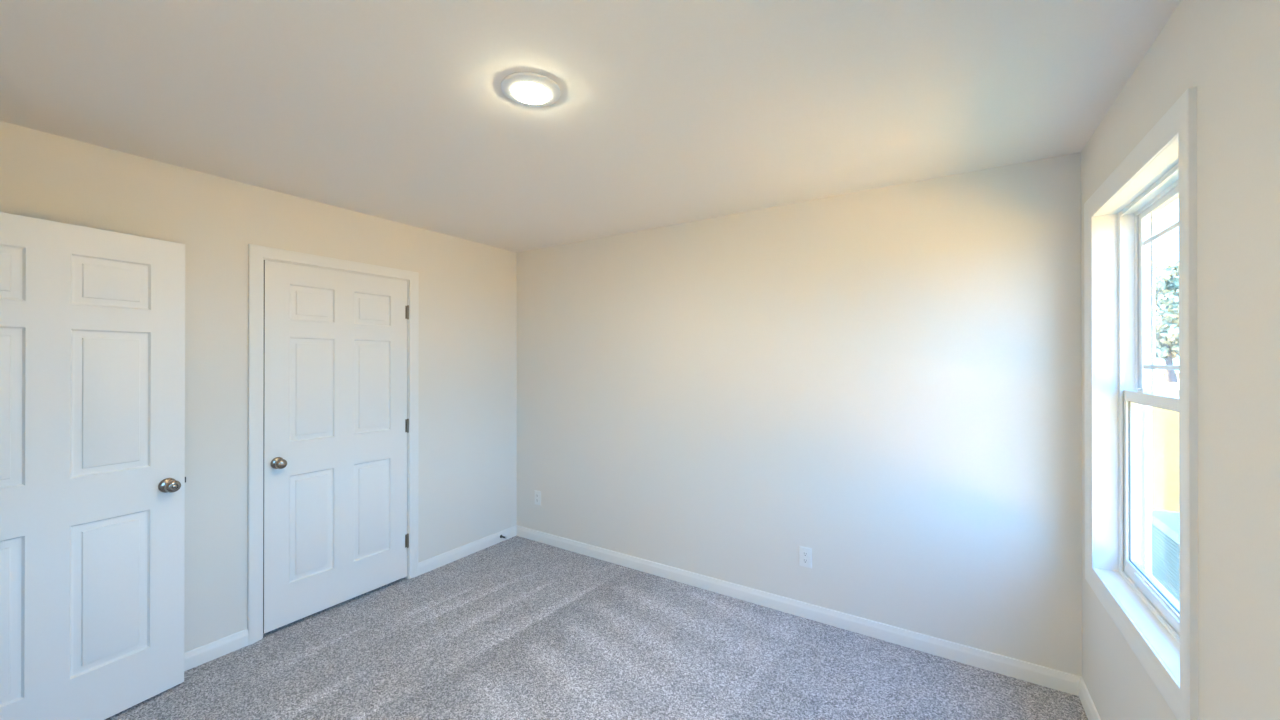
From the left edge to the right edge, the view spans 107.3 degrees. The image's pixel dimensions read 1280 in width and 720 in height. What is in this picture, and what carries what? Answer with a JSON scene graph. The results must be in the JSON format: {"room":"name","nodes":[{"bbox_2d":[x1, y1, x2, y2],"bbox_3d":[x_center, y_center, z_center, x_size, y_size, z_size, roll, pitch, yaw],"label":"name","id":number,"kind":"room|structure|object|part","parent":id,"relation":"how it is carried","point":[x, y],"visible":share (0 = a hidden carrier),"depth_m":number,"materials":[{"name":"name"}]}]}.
{"room":"empty bedroom","nodes":[
{"label":"empty bedroom","id":0,"kind":"room"},
{"bbox_2d":[0,121,516,652],"bbox_3d":[-2.280,0.286,2.297,0.120,2.440,4.304,0,0,33],"label":"wall","id":1,"kind":"structure","parent":0,"point":[467,371],"depth_m":2.47,"materials":[{"name":"paint"}]},
{"bbox_2d":[247,244,418,644],"bbox_3d":[-1.863,0.447,2.929,0.137,2.121,0.958,0,0,33],"label":"door frame","id":2,"kind":"structure","parent":1,"relation":"attached to","point":[256,253],"depth_m":2.54,"materials":[{"name":"white paint"}]},
{"bbox_2d":[263,260,408,632],"bbox_3d":[-1.807,0.471,2.897,0.101,2.030,0.822,0,0,33],"label":"door","id":3,"kind":"structure","parent":1,"relation":"in","point":[336,423],"depth_m":2.84,"materials":[{"name":"white paint"}]},
{"bbox_3d":[-1.981,0.570,2.594,0.066,0.065,0.065,0,0,33],"label":"knob","id":4,"kind":"part","parent":3,"relation":"part of","materials":[{"name":"silver metal"}]},
{"bbox_2d":[184,525,515,670],"bbox_3d":[-1.860,1.465,2.824,0.014,0.084,2.958,0,0,33],"label":"baseboard","id":5,"kind":"structure","parent":1,"relation":"attached to","point":[198,656],"depth_m":2.49,"materials":[{"name":"white paint"}]},
{"bbox_2d":[0,0,1180,251],"bbox_3d":[-1.095,-0.996,1.468,4.474,0.120,4.424,0,0,33],"label":"ceiling","id":6,"kind":"structure","parent":0,"point":[666,112],"depth_m":1.68,"materials":[{"name":"paint"}]},
{"bbox_2d":[501,72,559,106],"bbox_3d":[-0.377,-0.925,1.632,0.200,0.022,0.200,0,0,33],"label":"recessed light","id":7,"kind":"object","parent":6,"relation":"in","point":[524,88],"visible":1,"depth_m":1.60,"materials":[{"name":"white paint"}]},
{"bbox_2d":[105,536,1087,719],"bbox_3d":[-0.999,1.504,1.472,4.324,0.001,4.304,0,0,33],"label":"floor","id":8,"kind":"structure","parent":0,"point":[516,627],"depth_m":2.35,"materials":[{"name":"carpet"}]},
{"bbox_2d":[517,152,1081,676],"bbox_3d":[0.199,0.238,3.334,4.632,2.580,0.120,0,0,33],"label":"wall","id":9,"kind":"structure","parent":0,"point":[884,383],"depth_m":2.65,"materials":[{"name":"paint"}]},
{"bbox_2d":[535,490,540,504],"bbox_3d":[-0.855,1.150,3.932,0.072,0.116,0.009,0,0,33],"label":"wall outlet","id":10,"kind":"object","parent":9,"relation":"attached to","point":[537,493],"visible":1,"depth_m":3.93,"materials":[{"name":"white plastic"}]},
{"bbox_2d":[516,525,1080,695],"bbox_3d":[0.454,1.465,3.088,3.624,0.084,0.014,0,0,33],"label":"baseboard","id":11,"kind":"structure","parent":9,"relation":"attached to","point":[1058,680],"depth_m":2.65,"materials":[{"name":"white paint"}]},
{"bbox_2d":[799,546,811,567],"bbox_3d":[0.969,1.155,2.761,0.072,0.116,0.009,0,0,33],"label":"wall outlet","id":12,"kind":"object","parent":9,"relation":"attached to","point":[805,553],"visible":1,"depth_m":2.76,"materials":[{"name":"white plastic"}]},
{"bbox_2d":[1081,0,1279,719],"bbox_3d":[1.105,0.457,0.604,0.158,2.790,3.494,0,0,33],"label":"wall","id":13,"kind":"structure","parent":0,"point":[1229,50],"depth_m":1.03,"materials":[{"name":"paint"}]},
{"bbox_2d":[1079,677,1100,719],"bbox_3d":[1.065,1.460,0.699,0.014,0.084,3.374,0,0,33],"label":"baseboard","id":14,"kind":"structure","parent":13,"relation":"attached to","point":[1091,712],"depth_m":2.00,"materials":[{"name":"white paint"}]},
{"bbox_2d":[1084,86,1198,719],"bbox_3d":[1.694,0.131,1.539,0.174,1.600,1.010,0,0,33],"label":"window","id":15,"kind":"structure","parent":13,"relation":"in","point":[1125,237],"depth_m":1.80,"materials":[{"name":"white paint"}]},
{"bbox_3d":[1.731,0.131,1.516,0.087,1.462,0.872,0,0,33],"label":"frame","id":16,"kind":"part","parent":15,"relation":"part of","materials":[{"name":"white plastic"}]},
{"bbox_3d":[1.714,0.480,1.526,0.038,0.723,0.836,0,0,33],"label":"sash","id":17,"kind":"part","parent":15,"relation":"part of","materials":[{"name":"white plastic"}]},
{"bbox_3d":[1.752,-0.206,1.503,0.028,0.744,0.832,0,0,33],"label":"sash","id":18,"kind":"part","parent":15,"relation":"part of","materials":[{"name":"clear glass"}]},
{"bbox_3d":[-2.142,0.283,1.179,1.320,2.440,0.120,0,0,33],"label":"wall","id":19,"kind":"structure","parent":0,"visible":0},
{"bbox_2d":[0,212,185,719],"bbox_3d":[-2.298,0.476,1.828,0.169,2.030,0.830,0,0,25],"label":"door","id":20,"kind":"structure","parent":19,"relation":"in","point":[93,479],"depth_m":1.91,"materials":[{"name":"white paint"}]},
{"bbox_3d":[-2.108,0.567,2.120,0.068,0.065,0.065,0,0,25],"label":"knob","id":21,"kind":"part","parent":20,"relation":"part of","materials":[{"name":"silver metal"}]},
{"label":"outside","id":22,"kind":"structure","parent":0,"visible":0},
{"bbox_2d":[1152,373,1178,511],"bbox_3d":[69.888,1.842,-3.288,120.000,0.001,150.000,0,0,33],"label":"lawn","id":23,"kind":"structure","parent":22,"point":[1165,423],"depth_m":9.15,"materials":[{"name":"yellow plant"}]},
{"bbox_2d":[1152,510,1179,602],"bbox_3d":[3.696,1.437,2.846,0.840,0.800,0.840,0,0,33],"label":"condenser","id":24,"kind":"object","parent":23,"relation":"on","point":[1165,524],"visible":0.08,"depth_m":3.04,"materials":[{"name":"metal"}]},
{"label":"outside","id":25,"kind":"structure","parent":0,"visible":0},
{"bbox_2d":[1155,378,1178,389],"bbox_3d":[78.867,1.917,19.469,108.318,0.062,30.000,0,0,33],"label":"strip","id":26,"kind":"object","parent":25,"point":[1160,384],"depth_m":35.59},
{"bbox_2d":[1155,260,1178,382],"bbox_3d":[45.801,-3.289,40.543,5.353,10.475,4.948,0,0,33],"label":"tree","id":27,"kind":"object","parent":26,"relation":"on","point":[1166,280],"visible":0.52,"depth_m":39.95,"materials":[{"name":"green plant"}]}
]}

